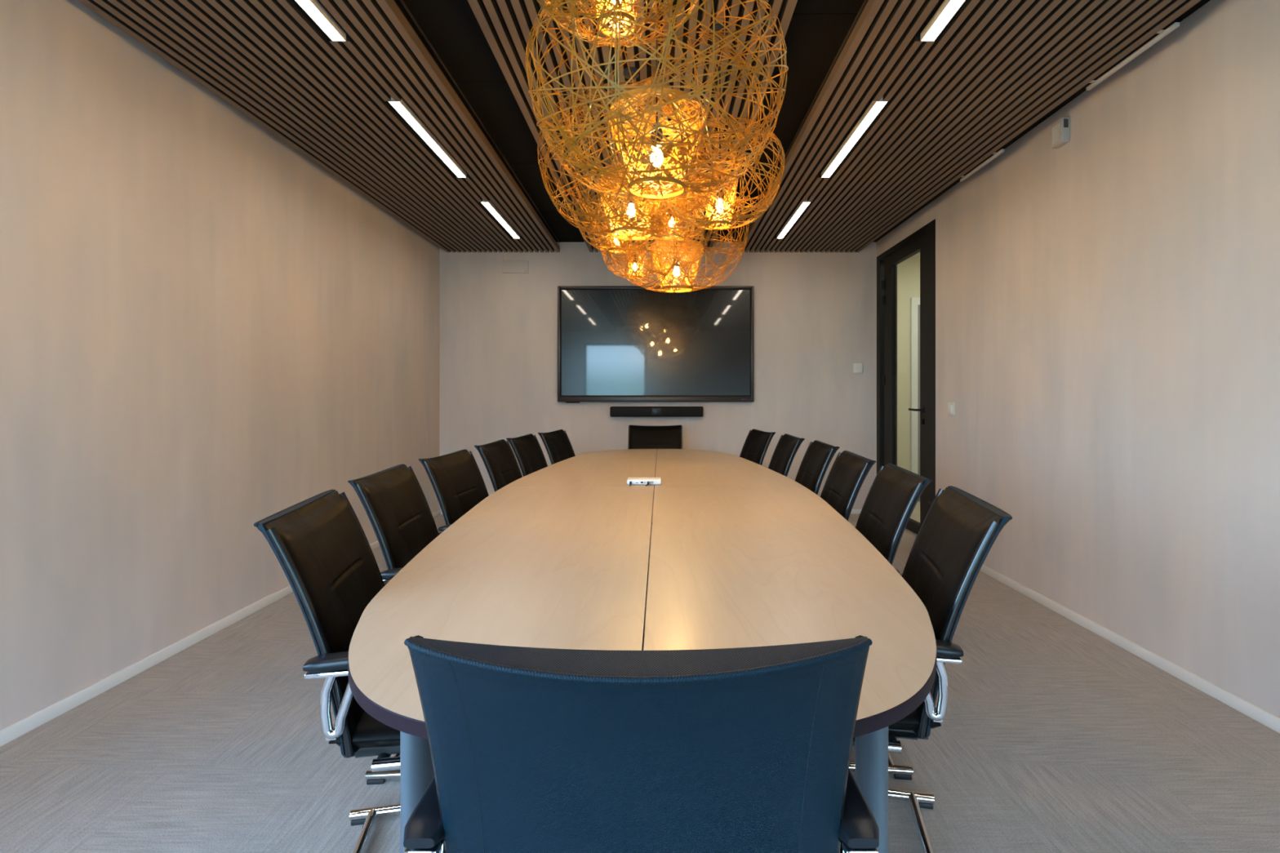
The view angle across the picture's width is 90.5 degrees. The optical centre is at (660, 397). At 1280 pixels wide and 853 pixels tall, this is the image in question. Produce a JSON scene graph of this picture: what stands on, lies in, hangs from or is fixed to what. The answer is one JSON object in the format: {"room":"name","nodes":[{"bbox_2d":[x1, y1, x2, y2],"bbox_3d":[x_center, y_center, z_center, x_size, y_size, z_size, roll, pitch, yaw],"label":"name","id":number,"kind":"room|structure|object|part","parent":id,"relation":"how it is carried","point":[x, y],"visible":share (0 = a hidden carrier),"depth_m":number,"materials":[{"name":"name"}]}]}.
{"room":"conference room","nodes":[
{"label":"conference room","id":0,"kind":"room"},
{"bbox_2d":[0,0,439,730],"bbox_3d":[-2.265,-0.246,2.511,0.120,2.813,7.854,0,0,0],"label":"wall","id":1,"kind":"structure","parent":0,"point":[208,333],"depth_m":2.77,"materials":[{"name":"paint"}]},
{"bbox_2d":[0,509,440,746],"bbox_3d":[-2.198,1.135,2.511,0.014,0.050,7.614,0,0,0],"label":"baseboard","id":2,"kind":"structure","parent":1,"relation":"attached to","point":[26,725],"depth_m":2.61,"materials":[{"name":"white paint"}]},
{"bbox_2d":[0,501,1279,852],"bbox_3d":[0.787,1.200,2.842,6.225,0.080,8.516,0,0,0],"label":"floor","id":3,"kind":"structure","parent":0,"point":[1053,736],"depth_m":2.03,"materials":[{"name":"carpet"}]},
{"bbox_2d":[253,489,399,852],"bbox_3d":[-0.574,0.704,1.537,0.650,0.912,0.574,0,0,-12],"label":"chair","id":4,"kind":"object","parent":3,"relation":"on","point":[319,542],"visible":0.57,"depth_m":1.33,"materials":[{"name":"black leather"}]},
{"bbox_3d":[-0.755,0.488,1.500,0.187,0.473,0.475,0,0,-12],"label":"backrest","id":5,"kind":"part","parent":4,"relation":"part of","materials":[{"name":"black leather"}]},
{"bbox_3d":[-0.557,0.522,1.274,0.285,0.026,0.050,0,0,-12],"label":"armrest","id":6,"kind":"part","parent":4,"relation":"part of","materials":[{"name":"black plastic"}]},
{"bbox_3d":[-0.566,0.541,1.272,0.262,0.010,0.040,0,0,-12],"label":"armrest plate","id":7,"kind":"part","parent":4,"relation":"part of","materials":[{"name":"silver metal"}]},
{"bbox_3d":[-0.485,0.714,1.556,0.470,0.070,0.476,0,0,-12],"label":"seat","id":8,"kind":"part","parent":4,"relation":"part of","materials":[{"name":"black leather"}]},
{"bbox_3d":[-0.510,0.751,1.550,0.340,0.038,0.450,0,0,-12],"label":"seat frame","id":9,"kind":"part","parent":4,"relation":"part of","materials":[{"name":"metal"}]},
{"bbox_3d":[-0.662,0.522,1.787,0.285,0.026,0.050,0,0,-12],"label":"armrest","id":10,"kind":"part","parent":4,"relation":"part of","materials":[{"name":"black plastic"}]},
{"bbox_2d":[347,463,443,784],"bbox_3d":[-0.676,0.704,2.159,0.650,0.912,0.574,0,0,-4],"label":"chair","id":11,"kind":"object","parent":3,"relation":"on","point":[394,502],"visible":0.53,"depth_m":2.06,"materials":[{"name":"black leather"}]},
{"bbox_3d":[-0.693,0.522,1.895,0.285,0.026,0.050,0,0,-4],"label":"armrest","id":12,"kind":"part","parent":11,"relation":"part of","materials":[{"name":"black plastic"}]},
{"bbox_3d":[-0.861,0.488,2.145,0.187,0.473,0.475,0,0,-4],"label":"backrest","id":13,"kind":"part","parent":11,"relation":"part of","materials":[{"name":"black leather"}]},
{"bbox_2d":[418,448,488,531],"bbox_3d":[-0.689,0.704,2.794,0.650,0.912,0.574,0,0,4],"label":"chair","id":14,"kind":"object","parent":3,"relation":"on","point":[456,480],"visible":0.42,"depth_m":2.75,"materials":[{"name":"black leather"}]},
{"bbox_3d":[-0.745,0.522,2.535,0.285,0.026,0.050,0,0,4],"label":"armrest","id":15,"kind":"part","parent":14,"relation":"part of","materials":[{"name":"black plastic"}]},
{"bbox_2d":[474,439,522,492],"bbox_3d":[-0.682,0.704,3.537,0.650,0.912,0.574,0,0,3],"label":"chair","id":16,"kind":"object","parent":3,"relation":"on","point":[499,459],"visible":0.34,"depth_m":3.51,"materials":[{"name":"black leather"}]},
{"bbox_2d":[506,433,547,476],"bbox_3d":[-0.649,0.704,4.122,0.651,0.912,0.574,0,0,6],"label":"chair","id":17,"kind":"object","parent":3,"relation":"on","point":[528,452],"visible":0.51,"depth_m":4.11,"materials":[{"name":"black leather"}]},
{"bbox_2d":[537,429,575,464],"bbox_3d":[-0.557,0.704,4.704,0.650,0.912,0.574,0,0,11],"label":"chair","id":18,"kind":"object","parent":3,"relation":"on","point":[557,445],"visible":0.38,"depth_m":4.71,"materials":[{"name":"black leather"}]},
{"bbox_2d":[403,635,879,852],"bbox_3d":[-0.023,0.704,0.925,0.574,0.912,0.650,0,0,0],"label":"chair","id":19,"kind":"object","parent":3,"relation":"on","point":[533,749],"visible":1,"depth_m":0.69,"materials":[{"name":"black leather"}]},
{"bbox_3d":[-0.285,0.541,0.879,0.040,0.010,0.262,0,0,0],"label":"armrest plate","id":20,"kind":"part","parent":19,"relation":"part of","materials":[{"name":"silver metal"}]},
{"bbox_3d":[-0.285,0.522,0.889,0.050,0.026,0.285,0,0,0],"label":"armrest","id":21,"kind":"part","parent":19,"relation":"part of","materials":[{"name":"black plastic"}]},
{"bbox_3d":[0.239,0.522,0.889,0.050,0.026,0.285,0,0,0],"label":"armrest","id":22,"kind":"part","parent":19,"relation":"part of","materials":[{"name":"black plastic"}]},
{"bbox_3d":[0.239,0.541,0.879,0.040,0.010,0.262,0,0,0],"label":"armrest plate","id":23,"kind":"part","parent":19,"relation":"part of","materials":[{"name":"silver metal"}]},
{"bbox_2d":[347,448,937,852],"bbox_3d":[-0.030,0.790,2.996,1.424,0.740,4.435,0,0,0],"label":"conference table","id":24,"kind":"object","parent":3,"relation":"on","point":[742,553],"visible":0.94,"depth_m":1.41,"materials":[{"name":"brown wood"}]},
{"bbox_3d":[-0.460,0.794,1.203,0.052,0.707,0.110,0,0,0],"label":"leg","id":25,"kind":"part","parent":24,"relation":"part of","materials":[{"name":"grey paint"}]},
{"bbox_2d":[626,477,661,486],"bbox_3d":[-0.080,0.406,3.071,0.166,0.025,0.149,0,0,0],"label":"hub","id":26,"kind":"object","parent":24,"relation":"on","point":[630,481],"visible":1,"depth_m":3.05,"materials":[{"name":"white plastic"}]},
{"bbox_3d":[0.400,0.794,1.203,0.052,0.707,0.110,0,0,0],"label":"leg","id":27,"kind":"part","parent":24,"relation":"part of","materials":[{"name":"grey paint"}]},
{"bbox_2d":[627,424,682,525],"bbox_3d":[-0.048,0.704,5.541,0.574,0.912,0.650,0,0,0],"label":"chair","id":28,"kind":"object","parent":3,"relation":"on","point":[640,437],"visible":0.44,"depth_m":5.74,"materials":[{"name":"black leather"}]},
{"bbox_3d":[-0.048,0.488,5.726,0.475,0.473,0.187,0,0,0],"label":"backrest","id":29,"kind":"part","parent":28,"relation":"part of","materials":[{"name":"black leather"}]},
{"bbox_2d":[739,428,775,465],"bbox_3d":[0.516,0.704,4.777,0.650,0.912,0.574,0,0,-10],"label":"chair","id":30,"kind":"object","parent":3,"relation":"on","point":[757,442],"visible":0.35,"depth_m":4.78,"materials":[{"name":"black leather"}]},
{"bbox_2d":[768,433,804,476],"bbox_3d":[0.598,0.704,4.139,0.651,0.912,0.574,0,0,-1],"label":"chair","id":31,"kind":"object","parent":3,"relation":"on","point":[788,446],"visible":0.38,"depth_m":4.10,"materials":[{"name":"black leather"}]},
{"bbox_2d":[795,440,839,494],"bbox_3d":[0.632,0.704,3.476,0.650,0.912,0.574,0,0,1],"label":"chair","id":32,"kind":"object","parent":3,"relation":"on","point":[818,456],"visible":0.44,"depth_m":3.42,"materials":[{"name":"black leather"}]},
{"bbox_2d":[820,450,876,520],"bbox_3d":[0.584,0.704,2.764,0.650,0.912,0.574,0,0,3],"label":"chair","id":33,"kind":"object","parent":3,"relation":"on","point":[849,470],"visible":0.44,"depth_m":2.70,"materials":[{"name":"black leather"}]},
{"bbox_2d":[848,463,931,780],"bbox_3d":[0.567,0.704,2.189,0.650,0.912,0.574,0,0,7],"label":"chair","id":34,"kind":"object","parent":3,"relation":"on","point":[895,492],"visible":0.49,"depth_m":2.07,"materials":[{"name":"black leather"}]},
{"bbox_3d":[0.751,0.488,2.168,0.187,0.473,0.475,0,0,6],"label":"backrest","id":35,"kind":"part","parent":34,"relation":"part of","materials":[{"name":"black leather"}]},
{"bbox_2d":[851,485,1012,852],"bbox_3d":[0.502,0.704,1.607,0.650,0.912,0.574,0,0,12],"label":"chair","id":36,"kind":"object","parent":3,"relation":"on","point":[959,529],"visible":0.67,"depth_m":1.43,"materials":[{"name":"black leather"}]},
{"bbox_3d":[0.438,0.751,1.621,0.340,0.038,0.450,0,0,12],"label":"seat frame","id":37,"kind":"part","parent":36,"relation":"part of","materials":[{"name":"black rubber"}]},
{"bbox_3d":[0.413,0.714,1.626,0.470,0.070,0.476,0,0,12],"label":"seat","id":38,"kind":"part","parent":36,"relation":"part of","materials":[{"name":"black leather"}]},
{"bbox_3d":[0.484,0.522,1.343,0.285,0.026,0.050,0,0,12],"label":"armrest","id":39,"kind":"part","parent":36,"relation":"part of","materials":[{"name":"black plastic"}]},
{"bbox_3d":[0.493,0.541,1.341,0.262,0.010,0.040,0,0,12],"label":"armrest plate","id":40,"kind":"part","parent":36,"relation":"part of","materials":[{"name":"silver metal"}]},
{"bbox_3d":[0.683,0.488,1.570,0.187,0.473,0.475,0,0,12],"label":"backrest","id":41,"kind":"part","parent":36,"relation":"part of","materials":[{"name":"black leather"}]},
{"bbox_2d":[439,242,875,509],"bbox_3d":[0.033,-0.246,6.378,4.475,2.813,0.120,0,0,0],"label":"wall","id":42,"kind":"structure","parent":0,"point":[815,313],"depth_m":6.32,"materials":[{"name":"paint"}]},
{"bbox_2d":[400,0,559,242],"bbox_3d":[-1.012,-1.550,2.511,0.008,0.006,7.614,0,0,0],"label":"trim","id":43,"kind":"structure","parent":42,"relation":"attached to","point":[401,1],"depth_m":3.25,"materials":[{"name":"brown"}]},
{"bbox_2d":[440,509,861,514],"bbox_3d":[-0.021,1.135,6.311,4.341,0.050,0.014,0,0,0],"label":"baseboard","id":44,"kind":"structure","parent":42,"relation":"attached to","point":[853,511],"depth_m":6.30,"materials":[{"name":"white paint"}]},
{"bbox_2d":[557,285,754,403],"bbox_3d":[-0.049,-0.527,6.280,1.938,1.153,0.076,0,0,0],"label":"wall screen","id":45,"kind":"object","parent":42,"relation":"attached to","point":[615,343],"visible":0.99,"depth_m":6.25,"materials":[{"name":"black glass"}]},
{"bbox_2d":[609,406,702,417],"bbox_3d":[-0.039,0.136,6.263,0.916,0.101,0.110,0,0,0],"label":"soundbar","id":46,"kind":"object","parent":42,"relation":"attached to","point":[615,411],"visible":1,"depth_m":6.22,"materials":[{"name":"black plastic"}]},
{"bbox_3d":[-0.039,0.136,6.221,0.090,0.073,0.014,0,0,0],"label":"camera panel","id":47,"kind":"part","parent":46,"relation":"part of","materials":[{"name":"black plastic"}]},
{"bbox_2d":[740,0,866,242],"bbox_3d":[0.800,-1.550,2.511,0.008,0.006,7.614,0,0,0],"label":"trim","id":48,"kind":"structure","parent":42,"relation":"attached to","point":[864,1],"depth_m":3.08,"materials":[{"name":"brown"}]},
{"bbox_2d":[853,363,862,373],"bbox_3d":[1.960,-0.295,6.301,0.094,0.100,0.033,0,0,0],"label":"thermostat","id":49,"kind":"object","parent":42,"relation":"attached to","point":[857,367],"visible":1,"depth_m":6.29,"materials":[{"name":"white plastic"}]},
{"bbox_2d":[395,0,1209,242],"bbox_3d":[-0.028,-1.603,2.511,4.355,0.100,7.614,0,0,0],"label":"ceiling","id":50,"kind":"structure","parent":0,"point":[817,29],"depth_m":3.11,"materials":[{"name":"black"}]},
{"bbox_2d":[78,0,559,252],"bbox_3d":[-1.564,-1.501,2.510,1.120,0.104,7.592,0,0,0],"label":"ceiling panel","id":51,"kind":"object","parent":50,"relation":"attached to","point":[269,60],"visible":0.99,"depth_m":3.05,"materials":[{"name":"brown wood"}]},
{"bbox_2d":[294,0,346,41],"bbox_3d":[-1.305,-1.464,2.038,0.056,0.030,1.070,0,0,0],"label":"ceiling light","id":52,"kind":"object","parent":51,"relation":"attached to","point":[313,8],"visible":1,"depth_m":2.44,"materials":[{"name":"white plastic"}]},
{"bbox_2d":[387,97,466,177],"bbox_3d":[-1.305,-1.464,3.631,0.056,0.030,1.070,0,0,0],"label":"ceiling light","id":53,"kind":"object","parent":51,"relation":"attached to","point":[402,107],"visible":0.9,"depth_m":3.52,"materials":[{"name":"white plastic"}]},
{"bbox_2d":[480,199,519,238],"bbox_3d":[-1.305,-1.464,5.224,0.056,0.030,1.070,0,0,0],"label":"ceiling light","id":54,"kind":"object","parent":51,"relation":"attached to","point":[489,206],"visible":0.94,"depth_m":5.14,"materials":[{"name":"white plastic"}]},
{"bbox_2d":[467,0,797,252],"bbox_3d":[-0.102,-1.501,2.510,1.203,0.104,7.592,0,0,0],"label":"ceiling panel","id":55,"kind":"object","parent":50,"relation":"attached to","point":[506,25],"visible":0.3,"depth_m":2.73,"materials":[{"name":"brown wood"}]},
{"bbox_2d":[575,153,657,253],"bbox_3d":[-0.260,-1.163,3.780,0.498,0.573,0.499,0,0,1],"label":"pendant lamp","id":56,"kind":"object","parent":55,"relation":"hanging from","point":[600,242],"visible":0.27,"depth_m":3.73,"materials":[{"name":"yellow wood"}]},
{"bbox_2d":[537,0,697,47],"bbox_3d":[-0.116,-1.214,1.673,0.548,0.469,0.550,0,0,0],"label":"pendant lamp","id":57,"kind":"object","parent":55,"relation":"hanging from","point":[630,9],"visible":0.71,"depth_m":1.71,"materials":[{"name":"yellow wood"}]},
{"bbox_2d":[537,66,724,240],"bbox_3d":[-0.130,-1.086,2.808,0.821,0.726,0.816,0,0,1],"label":"pendant lamp","id":58,"kind":"object","parent":55,"relation":"hanging from","point":[633,211],"visible":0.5,"depth_m":2.73,"materials":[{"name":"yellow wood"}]},
{"bbox_3d":[-0.130,-0.827,2.808,0.040,0.060,0.040,0,0,1],"label":"bulb","id":59,"kind":"part","parent":58,"relation":"part of","materials":[{"name":"white glass"}]},
{"bbox_2d":[599,220,671,279],"bbox_3d":[-0.178,-1.143,4.426,0.501,0.613,0.500,0,0,28],"label":"pendant lamp","id":60,"kind":"object","parent":55,"relation":"hanging from","point":[642,253],"visible":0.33,"depth_m":4.38,"materials":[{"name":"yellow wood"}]},
{"bbox_2d":[524,0,788,202],"bbox_3d":[-0.014,-1.044,1.944,0.790,0.811,0.788,0,0,17],"label":"pendant lamp","id":61,"kind":"object","parent":55,"relation":"hanging from","point":[655,86],"visible":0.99,"depth_m":1.84,"materials":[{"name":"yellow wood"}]},
{"bbox_2d":[650,124,662,148],"bbox_3d":[-0.012,-0.802,1.944,0.038,0.066,0.038,0,0,17],"label":"socket","id":62,"kind":"object","parent":61,"relation":"attached to","point":[660,130],"depth_m":1.93,"materials":[{"name":"black"}]},
{"bbox_3d":[-0.012,-0.739,1.944,0.040,0.060,0.040,0,0,17],"label":"bulb","id":63,"kind":"part","parent":61,"relation":"part of","materials":[{"name":"white glass"}]},
{"bbox_2d":[621,131,717,240],"bbox_3d":[0.060,-1.160,3.456,0.559,0.578,0.561,0,0,39],"label":"pendant lamp","id":64,"kind":"object","parent":55,"relation":"hanging from","point":[677,237],"visible":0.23,"depth_m":3.41,"materials":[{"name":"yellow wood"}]},
{"bbox_2d":[604,160,749,292],"bbox_3d":[0.099,-1.056,3.885,0.884,0.786,0.875,0,0,-34],"label":"pendant lamp","id":65,"kind":"object","parent":55,"relation":"hanging from","point":[676,260],"visible":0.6,"depth_m":3.79,"materials":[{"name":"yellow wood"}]},
{"bbox_3d":[0.098,-0.774,3.888,0.040,0.060,0.040,0,0,-34],"label":"bulb","id":66,"kind":"part","parent":65,"relation":"part of","materials":[{"name":"white glass"}]},
{"bbox_2d":[657,22,785,230],"bbox_3d":[0.231,-1.060,2.484,0.499,0.777,0.499,0,0,-37],"label":"pendant lamp","id":67,"kind":"object","parent":55,"relation":"hanging from","point":[720,206],"visible":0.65,"depth_m":2.42,"materials":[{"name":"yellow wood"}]},
{"bbox_2d":[715,182,724,200],"bbox_3d":[0.232,-0.813,2.484,0.038,0.071,0.038,0,0,-37],"label":"socket","id":68,"kind":"object","parent":67,"relation":"attached to","point":[717,193],"depth_m":2.47,"materials":[{"name":"black"}]},
{"bbox_3d":[0.232,-0.751,2.484,0.034,0.051,0.034,0,0,-37],"label":"bulb","id":69,"kind":"part","parent":67,"relation":"part of","materials":[{"name":"white glass"}]},
{"bbox_3d":[0.231,-0.862,2.484,0.499,0.375,0.500,0,0,-37],"label":"lamp shade","id":70,"kind":"part","parent":67,"relation":"part of","materials":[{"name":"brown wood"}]},
{"bbox_2d":[738,0,1200,252],"bbox_3d":[1.375,-1.501,2.510,1.188,0.104,7.592,0,0,0],"label":"ceiling panel","id":71,"kind":"object","parent":50,"relation":"attached to","point":[997,68],"visible":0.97,"depth_m":3.04,"materials":[{"name":"brown wood"}]},
{"bbox_2d":[776,199,810,238],"bbox_3d":[1.083,-1.464,5.224,0.056,0.030,1.070,0,0,0],"label":"ceiling light","id":72,"kind":"object","parent":71,"relation":"attached to","point":[802,206],"visible":0.93,"depth_m":5.15,"materials":[{"name":"white plastic"}]},
{"bbox_2d":[821,95,888,177],"bbox_3d":[1.083,-1.464,3.631,0.056,0.030,1.070,0,0,0],"label":"ceiling light","id":73,"kind":"object","parent":71,"relation":"attached to","point":[874,108],"visible":0.9,"depth_m":3.52,"materials":[{"name":"white plastic"}]},
{"bbox_2d":[920,0,965,41],"bbox_3d":[1.083,-1.464,2.038,0.056,0.030,1.070,0,0,0],"label":"ceiling light","id":74,"kind":"object","parent":71,"relation":"attached to","point":[948,9],"visible":1,"depth_m":2.44,"materials":[{"name":"white plastic"}]},
{"bbox_2d":[960,148,1004,181],"bbox_3d":[1.990,-1.454,3.974,0.056,0.015,0.518,0,0,0],"label":"air diffuser","id":75,"kind":"object","parent":71,"relation":"attached to","point":[996,154],"visible":1,"depth_m":3.93,"materials":[{"name":"beige metal"}]},
{"bbox_2d":[1085,22,1179,90],"bbox_3d":[1.990,-1.454,2.722,0.056,0.015,0.518,0,0,0],"label":"air diffuser","id":76,"kind":"object","parent":71,"relation":"attached to","point":[1162,33],"visible":1,"depth_m":2.67,"materials":[{"name":"beige metal"}]},
{"bbox_2d":[897,256,919,471],"bbox_3d":[3.085,-0.215,7.150,1.630,2.910,0.100,0,0,0],"label":"wall","id":77,"kind":"structure","parent":0,"point":[908,270],"depth_m":7.10,"materials":[{"name":"beige paint"}]},
{"bbox_2d":[910,297,919,501],"bbox_3d":[3.265,0.020,7.085,0.930,2.280,0.030,0,0,0],"label":"door","id":78,"kind":"structure","parent":77,"relation":"in","point":[914,301],"depth_m":7.07,"materials":[{"name":"white"}]},
{"bbox_2d":[875,0,1279,717],"bbox_3d":[2.210,-0.246,2.451,0.120,2.813,7.734,0,0,0],"label":"wall","id":79,"kind":"structure","parent":0,"point":[1108,299],"depth_m":2.84,"materials":[{"name":"paint"}]},
{"bbox_2d":[876,218,935,534],"bbox_3d":[2.173,-0.120,5.627,0.174,2.560,1.339,0,0,0],"label":"door","id":80,"kind":"structure","parent":79,"relation":"in","point":[922,241],"depth_m":5.65,"materials":[{"name":"black wood"}]},
{"bbox_3d":[2.124,0.100,5.260,0.076,0.052,0.161,0,0,0],"label":"handle","id":81,"kind":"part","parent":80,"relation":"part of","materials":[{"name":"black metal"}]},
{"bbox_2d":[947,402,954,415],"bbox_3d":[2.142,0.080,4.676,0.017,0.094,0.090,0,0,0],"label":"light switch","id":82,"kind":"object","parent":79,"relation":"attached to","point":[950,405],"visible":1,"depth_m":4.66,"materials":[{"name":"white plastic"}]},
{"bbox_2d":[1050,117,1069,148],"bbox_3d":[2.127,-1.410,3.374,0.047,0.130,0.098,0,0,0],"label":"wall sensor","id":83,"kind":"object","parent":79,"relation":"attached to","point":[1060,129],"visible":1,"depth_m":3.35,"materials":[{"name":"beige plastic"}]},
{"bbox_3d":[2.105,-1.405,3.375,0.004,0.090,0.060,0,0,0],"label":"panel","id":84,"kind":"part","parent":83,"relation":"part of","materials":[{"name":"white plastic"}]},
{"bbox_2d":[1063,118,1068,127],"bbox_3d":[2.128,-1.442,3.327,0.024,0.045,0.004,0,0,0],"label":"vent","id":85,"kind":"object","parent":83,"relation":"attached to","point":[1065,120],"depth_m":3.32,"materials":[{"name":"grey plastic"}]},
{"bbox_2d":[979,564,1279,733],"bbox_3d":[2.143,1.135,1.831,0.014,0.050,6.253,0,0,0],"label":"baseboard","id":86,"kind":"structure","parent":79,"relation":"attached to","point":[1252,711],"depth_m":2.75,"materials":[{"name":"white paint"}]}
]}

